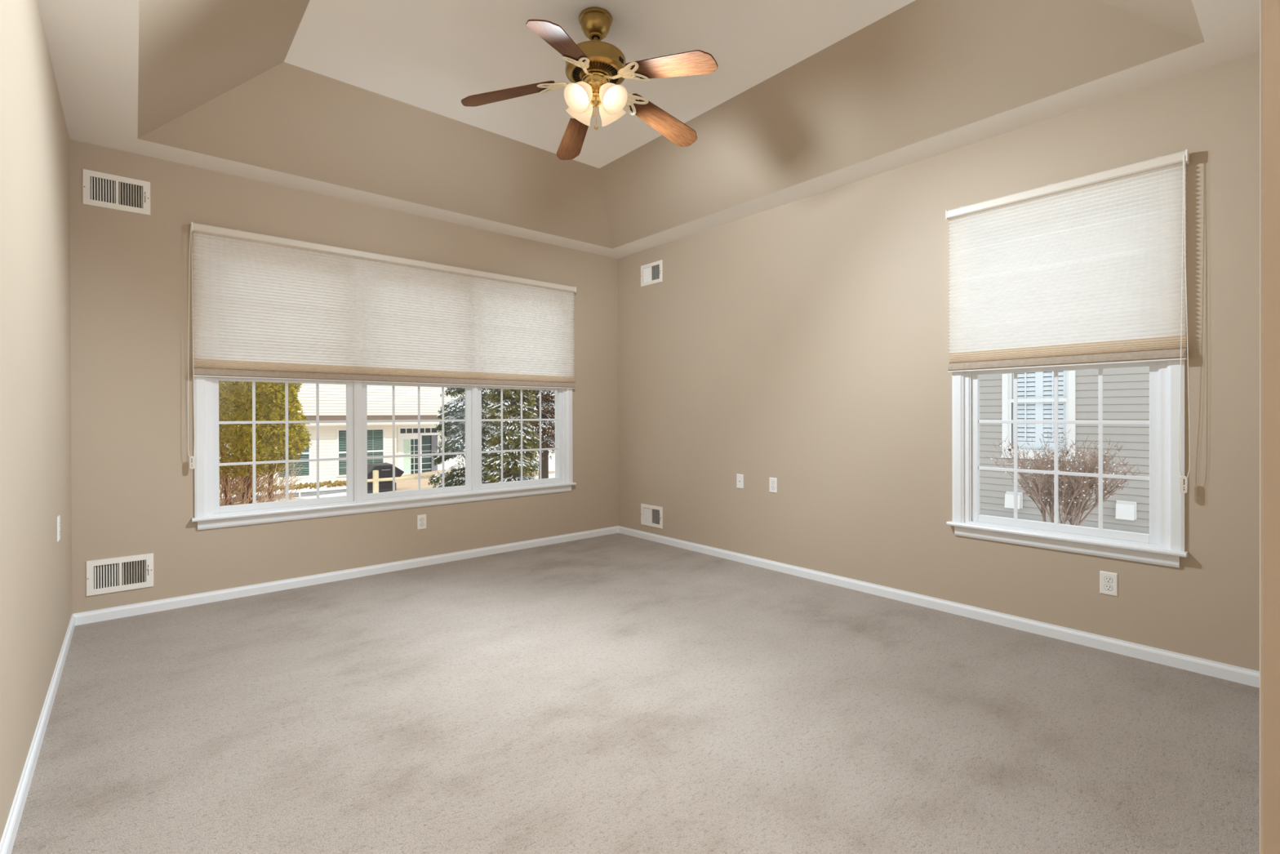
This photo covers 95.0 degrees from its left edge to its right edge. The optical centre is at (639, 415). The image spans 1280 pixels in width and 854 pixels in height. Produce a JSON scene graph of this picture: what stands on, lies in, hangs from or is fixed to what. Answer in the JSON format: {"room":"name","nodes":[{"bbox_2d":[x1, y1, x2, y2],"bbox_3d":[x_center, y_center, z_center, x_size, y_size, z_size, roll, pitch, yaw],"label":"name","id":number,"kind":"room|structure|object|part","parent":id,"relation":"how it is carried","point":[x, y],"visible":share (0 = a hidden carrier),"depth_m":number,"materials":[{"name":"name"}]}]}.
{"room":"empty bedroom","nodes":[
{"label":"empty bedroom","id":0,"kind":"room"},
{"bbox_2d":[0,0,71,842],"bbox_3d":[-0.917,-0.211,0.527,0.160,2.890,7.197,0,0,-41],"label":"wall","id":1,"kind":"structure","parent":0,"point":[36,486],"depth_m":2.01,"materials":[{"name":"beige paint"}]},
{"bbox_2d":[0,613,75,853],"bbox_3d":[-0.846,1.150,0.586,0.013,0.067,7.191,0,0,-41],"label":"baseboard","id":2,"kind":"structure","parent":1,"relation":"attached to","point":[9,835],"depth_m":1.96,"materials":[{"name":"white wood"}]},
{"bbox_2d":[57,515,60,542],"bbox_3d":[-2.692,0.520,2.720,0.008,0.113,0.070,0,0,-41],"label":"wall outlet","id":3,"kind":"object","parent":1,"relation":"attached to","point":[59,516],"visible":1,"depth_m":2.70,"materials":[{"name":"white plastic"}]},
{"bbox_2d":[69,138,618,613],"bbox_3d":[-1.765,-0.221,4.653,4.262,2.890,0.160,0,0,-41],"label":"wall","id":4,"kind":"structure","parent":0,"point":[132,479],"depth_m":3.65,"materials":[{"name":"beige paint"}]},
{"bbox_2d":[82,168,150,215],"bbox_3d":[-3.072,-1.305,3.449,0.298,0.198,0.077,0,0,-41],"label":"air vent","id":5,"kind":"object","parent":4,"relation":"in","point":[101,189],"visible":1,"depth_m":3.43,"materials":[{"name":"white metal"}]},
{"bbox_2d":[85,553,153,595],"bbox_3d":[-3.061,0.927,3.459,0.298,0.198,0.077,0,0,-41],"label":"air vent","id":6,"kind":"object","parent":4,"relation":"in","point":[106,575],"visible":1,"depth_m":3.44,"materials":[{"name":"white metal"}]},
{"bbox_2d":[73,525,618,625],"bbox_3d":[-1.705,1.141,4.591,3.942,0.067,0.013,0,0,-41],"label":"baseboard","id":7,"kind":"structure","parent":4,"relation":"attached to","point":[111,613],"depth_m":4.07,"materials":[{"name":"white wood"}]},
{"bbox_2d":[191,376,576,529],"bbox_3d":[-1.750,-0.239,4.632,2.861,1.895,0.210,0,0,-41],"label":"window","id":8,"kind":"structure","parent":4,"relation":"in","point":[208,513],"depth_m":4.29,"materials":[{"name":"white wood"}]},
{"bbox_3d":[-2.758,-0.273,3.680,0.061,1.816,0.018,0,0,-41],"label":"casing","id":9,"kind":"part","parent":8,"relation":"part of","materials":[{"name":"white wood"}]},
{"bbox_3d":[-2.423,0.178,4.026,0.845,0.887,0.030,0,0,-41],"label":"sash","id":10,"kind":"part","parent":8,"relation":"part of","materials":[{"name":"white plastic"}]},
{"bbox_2d":[218,382,346,503],"bbox_3d":[-2.421,0.176,4.023,0.759,0.809,0.006,0,0,-41],"label":"grille","id":11,"kind":"object","parent":8,"relation":"attached to","point":[341,497],"depth_m":4.02,"materials":[{"name":"white plastic"}]},
{"bbox_2d":[187,222,576,469],"bbox_3d":[-1.702,-0.440,4.559,2.881,1.526,0.064,0,0,-41],"label":"window shade","id":12,"kind":"object","parent":8,"relation":"attached to","point":[265,306],"visible":1,"depth_m":4.28,"materials":[{"name":"beige fabric"}]},
{"bbox_3d":[-2.765,-0.435,3.612,0.035,1.471,0.012,0,0,-41],"label":"cord","id":13,"kind":"part","parent":12,"relation":"part of","materials":[{"name":"white plastic"}]},
{"bbox_3d":[-1.692,-0.281,4.565,2.842,0.046,0.041,0,0,-41],"label":"rail","id":14,"kind":"part","parent":12,"relation":"part of","materials":[{"name":"beige fabric"}]},
{"bbox_3d":[-1.739,0.175,4.616,0.860,0.887,0.030,0,0,-41],"label":"sash","id":15,"kind":"part","parent":8,"relation":"part of","materials":[{"name":"white plastic"}]},
{"bbox_2d":[367,386,466,491],"bbox_3d":[-1.736,0.173,4.613,0.774,0.809,0.006,0,0,-41],"label":"grille","id":16,"kind":"object","parent":8,"relation":"attached to","point":[456,487],"depth_m":4.61,"materials":[{"name":"white plastic"}]},
{"bbox_3d":[-1.052,0.171,5.208,0.855,0.887,0.030,0,0,-41],"label":"sash","id":17,"kind":"part","parent":8,"relation":"part of","materials":[{"name":"white plastic"}]},
{"bbox_2d":[481,388,558,482],"bbox_3d":[-1.049,0.169,5.205,0.769,0.809,0.006,0,0,-41],"label":"grille","id":18,"kind":"object","parent":8,"relation":"attached to","point":[541,480],"depth_m":5.20,"materials":[{"name":"white plastic"}]},
{"bbox_3d":[-0.659,-0.284,5.488,0.061,1.816,0.018,0,0,-41],"label":"casing","id":19,"kind":"part","parent":8,"relation":"part of","materials":[{"name":"white wood"}]},
{"bbox_2d":[417,514,426,529],"bbox_3d":[-1.705,0.829,4.592,0.070,0.113,0.012,0,0,-41],"label":"wall outlet","id":20,"kind":"object","parent":4,"relation":"attached to","point":[421,519],"visible":1,"depth_m":4.59,"materials":[{"name":"white plastic"}]},
{"bbox_2d":[11,533,1259,853],"bbox_3d":[0.640,1.236,1.870,4.262,0.120,7.517,0,0,-41],"label":"floor","id":21,"kind":"structure","parent":0,"point":[615,693],"depth_m":2.25,"materials":[{"name":"beige carpet"}]},
{"bbox_2d":[36,0,1259,258],"bbox_3d":[0.632,-1.770,1.862,4.262,0.411,7.517,0,0,-41],"label":"ceiling","id":22,"kind":"structure","parent":0,"point":[356,100],"depth_m":3.22,"materials":[{"name":"white paint"}]},
{"bbox_2d":[461,6,717,159],"bbox_3d":[-0.177,-1.683,2.907,1.213,0.546,1.253,0,0,-41],"label":"ceiling fan","id":23,"kind":"object","parent":22,"relation":"hanging from","point":[596,68],"visible":1,"depth_m":2.83,"materials":[{"name":"brown wood"}]},
{"bbox_3d":[-0.643,-1.575,2.870,0.463,0.006,0.145,-13,12,-2],"label":"blade","id":24,"kind":"part","parent":23,"relation":"part of","materials":[{"name":"brown wood"}]},
{"bbox_3d":[-0.334,-1.575,2.475,0.145,0.006,0.463,11,16,13],"label":"blade","id":25,"kind":"part","parent":23,"relation":"part of","materials":[{"name":"brown wood"}]},
{"bbox_3d":[-0.386,-1.618,2.882,0.235,0.021,0.134,-13,12,-2],"label":"blade arm","id":26,"kind":"part","parent":23,"relation":"part of","materials":[{"name":"gold metal"}]},
{"bbox_3d":[-0.363,-1.577,3.285,0.145,0.006,0.463,-12,-8,-22],"label":"blade","id":27,"kind":"part","parent":23,"relation":"part of","materials":[{"name":"brown wood"}]},
{"bbox_3d":[-0.266,-1.618,2.724,0.134,0.021,0.235,11,16,13],"label":"blade arm","id":28,"kind":"part","parent":23,"relation":"part of","materials":[{"name":"gold metal"}]},
{"bbox_3d":[-0.274,-1.551,2.819,0.140,0.120,0.140,0,-44,41],"label":"lamp shade","id":29,"kind":"part","parent":23,"relation":"part of","materials":[{"name":"white glass"}]},
{"bbox_3d":[-0.283,-1.551,2.943,0.140,0.120,0.140,0,44,-49],"label":"lamp shade","id":30,"kind":"part","parent":23,"relation":"part of","materials":[{"name":"white glass"}]},
{"bbox_3d":[-0.272,-1.554,2.821,0.060,0.084,0.060,0,-44,41],"label":"light bulb","id":31,"kind":"part","parent":23,"relation":"part of","materials":[{"name":"white glass"}]},
{"bbox_3d":[-0.272,-1.619,3.045,0.134,0.021,0.235,-12,-8,-22],"label":"blade arm","id":32,"kind":"part","parent":23,"relation":"part of","materials":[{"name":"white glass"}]},
{"bbox_3d":[-0.219,-1.485,2.879,0.004,0.113,0.026,0,0,18],"label":"pull chain","id":33,"kind":"part","parent":23,"relation":"part of","materials":[{"name":"gold metal"}]},
{"bbox_3d":[-0.153,-1.554,2.830,0.060,0.084,0.060,0,-44,-49],"label":"light bulb","id":34,"kind":"part","parent":23,"relation":"part of","materials":[{"name":"white glass"}]},
{"bbox_3d":[-0.159,-1.552,2.952,0.140,0.120,0.140,0,44,41],"label":"lamp shade","id":35,"kind":"part","parent":23,"relation":"part of","materials":[{"name":"white glass"}]},
{"bbox_3d":[-0.150,-1.551,2.828,0.140,0.120,0.140,0,-44,-49],"label":"lamp shade","id":36,"kind":"part","parent":23,"relation":"part of","materials":[{"name":"white glass"}]},
{"bbox_3d":[-0.079,-1.619,2.788,0.235,0.021,0.134,15,-3,33],"label":"blade arm","id":37,"kind":"part","parent":23,"relation":"part of","materials":[{"name":"gold metal"}]},
{"bbox_3d":[-0.082,-1.619,2.987,0.235,0.021,0.134,16,-21,-37],"label":"blade arm","id":38,"kind":"part","parent":23,"relation":"part of","materials":[{"name":"gold metal"}]},
{"bbox_3d":[0.118,-1.578,3.148,0.463,0.006,0.145,16,-21,-37],"label":"blade","id":39,"kind":"part","parent":23,"relation":"part of","materials":[{"name":"brown wood"}]},
{"bbox_3d":[0.137,-1.577,2.647,0.463,0.006,0.145,15,-3,33],"label":"blade","id":40,"kind":"part","parent":23,"relation":"part of","materials":[{"name":"brown wood"}]},
{"bbox_2d":[617,50,1259,671],"bbox_3d":[1.368,-0.228,4.160,0.160,2.890,4.677,0,0,-41],"label":"wall","id":41,"kind":"structure","parent":0,"point":[803,344],"depth_m":3.69,"materials":[{"name":"beige paint"}]},
{"bbox_2d":[640,259,662,286],"bbox_3d":[0.124,-1.332,5.507,0.077,0.198,0.298,0,0,-41],"label":"air vent","id":42,"kind":"object","parent":41,"relation":"in","point":[651,273],"visible":0.97,"depth_m":5.49,"materials":[{"name":"white metal"}]},
{"bbox_2d":[640,503,662,528],"bbox_3d":[0.126,0.935,5.517,0.077,0.198,0.298,0,0,-41],"label":"air vent","id":43,"kind":"object","parent":41,"relation":"in","point":[652,516],"visible":0.97,"depth_m":5.51,"materials":[{"name":"white metal"}]},
{"bbox_2d":[736,473,743,488],"bbox_3d":[0.799,0.522,4.695,0.009,0.113,0.070,0,0,-41],"label":"cable plate","id":44,"kind":"object","parent":41,"relation":"attached to","point":[740,477],"visible":1,"depth_m":4.69,"materials":[{"name":"white plastic"}]},
{"bbox_2d":[768,477,777,493],"bbox_3d":[1.009,0.524,4.452,0.008,0.113,0.070,0,0,-41],"label":"wall outlet","id":45,"kind":"object","parent":41,"relation":"attached to","point":[772,481],"visible":1,"depth_m":4.45,"materials":[{"name":"white plastic"}]},
{"bbox_2d":[617,525,1259,688],"bbox_3d":[1.262,1.134,4.158,0.013,0.067,4.531,0,0,-41],"label":"baseboard","id":46,"kind":"structure","parent":41,"relation":"attached to","point":[1189,663],"depth_m":3.28,"materials":[{"name":"white wood"}]},
{"bbox_2d":[946,360,1187,567],"bbox_3d":[2.222,-0.245,3.129,0.210,1.895,1.041,0,0,-41],"label":"window","id":47,"kind":"structure","parent":41,"relation":"in","point":[1164,544],"depth_m":2.97,"materials":[{"name":"white wood"}]},
{"bbox_3d":[1.866,-0.285,3.444,0.018,1.816,0.061,0,0,-41],"label":"casing","id":48,"kind":"part","parent":47,"relation":"part of","materials":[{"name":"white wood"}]},
{"bbox_2d":[978,368,1149,528],"bbox_3d":[2.207,0.167,3.112,0.006,0.809,0.756,0,0,-41],"label":"grille","id":49,"kind":"object","parent":47,"relation":"attached to","point":[1055,421],"depth_m":3.11,"materials":[{"name":"white plastic"}]},
{"bbox_3d":[2.210,0.169,3.115,0.030,0.887,0.842,0,0,-41],"label":"sash","id":50,"kind":"part","parent":47,"relation":"part of","materials":[{"name":"white plastic"}]},
{"bbox_2d":[945,149,1190,493],"bbox_3d":[2.160,-0.428,3.065,0.068,1.563,1.052,0,0,-41],"label":"window shade","id":51,"kind":"object","parent":47,"relation":"attached to","point":[1089,269],"visible":1,"depth_m":2.99,"materials":[{"name":"beige fabric"}]},
{"bbox_3d":[2.157,-0.287,3.067,0.041,0.046,1.028,0,0,-41],"label":"rail","id":52,"kind":"part","parent":51,"relation":"part of","materials":[{"name":"beige fabric"}]},
{"bbox_3d":[2.471,-0.441,2.665,0.018,1.481,0.039,0,0,-41],"label":"cord","id":53,"kind":"part","parent":51,"relation":"part of","materials":[{"name":"white plastic"}]},
{"bbox_3d":[2.487,-0.284,2.724,0.018,1.816,0.061,0,0,-41],"label":"casing","id":54,"kind":"part","parent":47,"relation":"part of","materials":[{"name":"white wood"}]},
{"bbox_2d":[1099,570,1117,596],"bbox_3d":[2.331,0.833,2.920,0.008,0.113,0.070,0,0,-41],"label":"wall outlet","id":55,"kind":"object","parent":41,"relation":"attached to","point":[1108,580],"visible":1,"depth_m":2.92,"materials":[{"name":"white plastic"}]},
{"bbox_2d":[1103,584,1112,591],"bbox_3d":[2.330,0.853,2.919,0.001,0.031,0.037,0,0,-41],"label":"receptacle","id":56,"kind":"object","parent":55,"relation":"attached to","point":[1106,587],"depth_m":2.92,"materials":[{"name":"white plastic"}]},
{"bbox_2d":[1103,576,1112,582],"bbox_3d":[2.330,0.814,2.919,0.001,0.031,0.037,0,0,-41],"label":"receptacle","id":57,"kind":"object","parent":55,"relation":"attached to","point":[1106,579],"depth_m":2.92,"materials":[{"name":"white plastic"}]},
{"bbox_2d":[1259,0,1279,853],"bbox_3d":[2.700,-0.221,0.650,2.402,2.890,2.660,0,0,-41],"label":"wall","id":58,"kind":"structure","parent":0,"point":[1269,10],"depth_m":0.87,"materials":[{"name":"beige paint"}]},
{"label":"outside","id":59,"kind":"structure","parent":0,"visible":0},
{"bbox_2d":[221,457,555,506],"bbox_3d":[-7.197,2.657,17.561,40.000,2.555,60.000,0,0,-41],"label":"ground","id":60,"kind":"structure","parent":59,"point":[551,462],"depth_m":17.39,"materials":[{"name":"white snow"}]},
{"bbox_2d":[218,381,312,506],"bbox_3d":[-5.548,-0.321,7.374,2.224,4.309,2.237,0,0,16],"label":"tree","id":61,"kind":"object","parent":60,"relation":"on","point":[269,396],"visible":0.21,"depth_m":7.35,"materials":[{"name":"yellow plant"}]},
{"bbox_3d":[-5.245,0.395,7.399,0.207,2.839,0.094,0,0,-6],"label":"stem","id":62,"kind":"part","parent":61,"relation":"part of","materials":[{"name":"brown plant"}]},
{"bbox_3d":[-5.260,0.403,7.780,0.090,2.857,0.209,0,0,16],"label":"stem","id":63,"kind":"part","parent":61,"relation":"part of","materials":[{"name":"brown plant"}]},
{"bbox_3d":[-5.018,0.393,7.511,0.205,2.836,0.115,0,0,-41],"label":"stem","id":64,"kind":"part","parent":61,"relation":"part of","materials":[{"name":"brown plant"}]},
{"bbox_3d":[-4.885,0.396,7.750,0.082,2.844,0.183,0,0,34],"label":"stem","id":65,"kind":"part","parent":61,"relation":"part of","materials":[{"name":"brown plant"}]},
{"bbox_2d":[219,486,346,503],"bbox_3d":[-11.647,2.546,16.076,7.320,0.645,0.440,0,0,-41],"label":"kerb","id":66,"kind":"object","parent":60,"relation":"on","point":[308,492],"depth_m":17.50,"materials":[{"name":"grey concrete"}]},
{"bbox_2d":[232,480,346,494],"bbox_3d":[-10.366,2.150,18.002,3.881,0.237,0.730,0,0,-41],"label":"leaf litter","id":67,"kind":"object","parent":60,"relation":"on","point":[329,483],"visible":0.38,"depth_m":18.10,"materials":[{"name":"brown plant"}]},
{"bbox_2d":[219,382,555,495],"bbox_3d":[-11.999,-2.051,26.554,16.500,9.620,11.100,0,0,-41],"label":"house","id":68,"kind":"structure","parent":60,"relation":"on","point":[332,397],"depth_m":22.30,"materials":[{"name":"plastic"}]},
{"bbox_3d":[-11.896,1.292,20.157,0.920,1.550,0.010,0,0,-41],"label":"pane","id":69,"kind":"part","parent":68,"relation":"part of","materials":[{"name":"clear glass"}]},
{"bbox_2d":[280,431,308,475],"bbox_3d":[-11.889,1.282,20.149,0.920,1.510,0.006,0,0,-41],"label":"blind","id":70,"kind":"object","parent":68,"relation":"hanging from","point":[304,470],"depth_m":20.31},
{"bbox_3d":[-10.578,1.315,21.293,0.680,1.610,0.010,0,0,-41],"label":"pane","id":71,"kind":"part","parent":68,"relation":"part of","materials":[{"name":"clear glass"}]},
{"bbox_2d":[338,430,346,474],"bbox_3d":[-10.571,1.304,21.285,0.680,1.572,0.006,0,0,-41],"label":"blind","id":72,"kind":"object","parent":68,"relation":"hanging from","point":[342,433],"depth_m":21.16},
{"bbox_3d":[-9.938,1.312,21.844,0.690,1.610,0.010,0,0,-41],"label":"pane","id":73,"kind":"part","parent":68,"relation":"part of","materials":[{"name":"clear glass"}]},
{"bbox_3d":[-9.918,1.312,21.822,0.690,0.060,0.050,0,0,-41],"label":"meeting rail","id":74,"kind":"part","parent":68,"relation":"part of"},
{"bbox_2d":[367,429,382,463],"bbox_3d":[-9.931,1.301,21.837,0.690,1.572,0.006,0,0,-41],"label":"blind","id":75,"kind":"object","parent":68,"relation":"hanging from","point":[375,437],"depth_m":21.88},
{"bbox_2d":[403,439,410,475],"bbox_3d":[-9.221,1.661,23.229,0.300,1.480,0.008,0,0,-41],"label":"curtain","id":76,"kind":"object","parent":68,"relation":"hanging from","point":[406,442],"depth_m":23.22,"materials":[{"name":"green fabric"}]},
{"bbox_3d":[-8.891,0.584,23.544,1.480,0.190,0.020,0,0,-41],"label":"transom pane","id":77,"kind":"part","parent":68,"relation":"part of","materials":[{"name":"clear glass"}]},
{"bbox_3d":[-8.833,1.659,23.582,1.350,1.760,0.020,0,0,-41],"label":"pane","id":78,"kind":"part","parent":68,"relation":"part of","materials":[{"name":"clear glass"}]},
{"bbox_2d":[367,470,484,493],"bbox_3d":[-5.418,1.787,15.139,3.061,0.935,0.129,0,0,-41],"label":"rail fence","id":79,"kind":"object","parent":60,"relation":"on","point":[375,480],"visible":0.27,"depth_m":14.35,"materials":[{"name":"beige wood"}]},
{"bbox_3d":[-6.423,1.792,14.267,0.110,0.935,0.120,0,0,-41],"label":"post","id":80,"kind":"part","parent":79,"relation":"part of","materials":[{"name":"beige wood"}]},
{"bbox_3d":[-5.427,1.562,15.148,3.061,0.095,0.103,0,0,-41],"label":"rail","id":81,"kind":"part","parent":79,"relation":"part of","materials":[{"name":"beige wood"}]},
{"bbox_2d":[324,467,555,492],"bbox_3d":[-6.856,2.076,19.306,4.800,0.743,7.400,0,0,-41],"label":"patio slab","id":82,"kind":"object","parent":60,"relation":"on","point":[411,484],"visible":0.13,"depth_m":18.35,"materials":[{"name":"beige concrete"}]},
{"bbox_2d":[367,462,404,493],"bbox_3d":[-7.260,1.796,16.501,1.087,0.919,0.622,0,0,-41],"label":"covered grill","id":83,"kind":"object","parent":82,"relation":"on","point":[385,469],"visible":0.45,"depth_m":16.33,"materials":[{"name":"black fabric"}]},
{"bbox_2d":[367,462,404,479],"bbox_3d":[-7.284,1.555,16.527,1.087,0.438,0.550,0,0,-41],"label":"hood","id":84,"kind":"object","parent":83,"relation":"attached to","point":[373,466],"depth_m":16.34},
{"bbox_2d":[428,387,519,488],"bbox_3d":[-3.730,0.145,13.445,2.164,3.697,2.098,0,0,-23],"label":"evergreen","id":85,"kind":"object","parent":60,"relation":"on","point":[458,441],"visible":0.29,"depth_m":13.08,"materials":[{"name":"green plant"}]},
{"bbox_2d":[481,388,539,483],"bbox_3d":[-2.406,0.212,10.996,1.119,3.433,1.128,0,0,-41],"label":"evergreen","id":86,"kind":"object","parent":60,"relation":"on","point":[512,409],"visible":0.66,"depth_m":10.82,"materials":[{"name":"green plant"}]},
{"bbox_2d":[486,396,552,459],"bbox_3d":[-3.523,-0.019,17.235,2.066,3.940,1.930,0,0,-33],"label":"evergreen","id":87,"kind":"object","parent":60,"relation":"on","point":[539,397],"visible":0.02,"depth_m":17.09,"materials":[{"name":"green plant"}]},
{"bbox_2d":[515,389,555,479],"bbox_3d":[-2.474,0.075,14.936,1.807,3.581,1.820,0,0,6],"label":"evergreen","id":88,"kind":"object","parent":60,"relation":"on","point":[548,397],"visible":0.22,"depth_m":14.69,"materials":[{"name":"green plant"}]},
{"bbox_2d":[979,366,1149,533],"bbox_3d":[10.452,-1.403,11.645,8.950,6.550,14.800,0,0,-41],"label":"house","id":89,"kind":"structure","parent":60,"relation":"on","point":[1126,391],"depth_m":9.48,"materials":[{"name":"plastic"}]},
{"bbox_2d":[1004,491,1022,509],"bbox_3d":[6.396,1.442,10.059,0.130,0.270,0.250,0,0,-41],"label":"vent hood","id":90,"kind":"object","parent":89,"relation":"attached to","point":[1009,495],"visible":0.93,"depth_m":10.04,"materials":[{"name":"white plastic"}]},
{"bbox_2d":[1012,372,1039,449],"bbox_3d":[6.610,-0.284,10.054,0.047,1.700,0.395,0,0,-41],"label":"shutter","id":91,"kind":"object","parent":89,"relation":"hanging from","point":[1034,390],"depth_m":10.04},
{"bbox_3d":[6.691,-0.263,9.863,0.065,1.740,0.870,0,0,-41],"label":"sash","id":92,"kind":"part","parent":89,"relation":"part of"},
{"bbox_2d":[1039,370,1066,450],"bbox_3d":[6.868,-0.283,9.755,0.047,1.700,0.395,0,0,-41],"label":"shutter","id":93,"kind":"object","parent":89,"relation":"hanging from","point":[1042,413],"depth_m":9.78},
{"bbox_2d":[1115,500,1136,520],"bbox_3d":[7.378,1.433,8.919,0.130,0.270,0.240,0,0,-41],"label":"vent hood","id":94,"kind":"object","parent":89,"relation":"attached to","point":[1126,510],"visible":1,"depth_m":8.88,"materials":[{"name":"white plastic"}]},
{"bbox_2d":[988,428,1147,525],"bbox_3d":[5.987,0.941,8.428,1.558,1.523,1.533,0,0,-10],"label":"bare shrub","id":95,"kind":"object","parent":60,"relation":"on","point":[1077,494],"visible":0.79,"depth_m":8.33,"materials":[{"name":"brown plant"}]}
]}

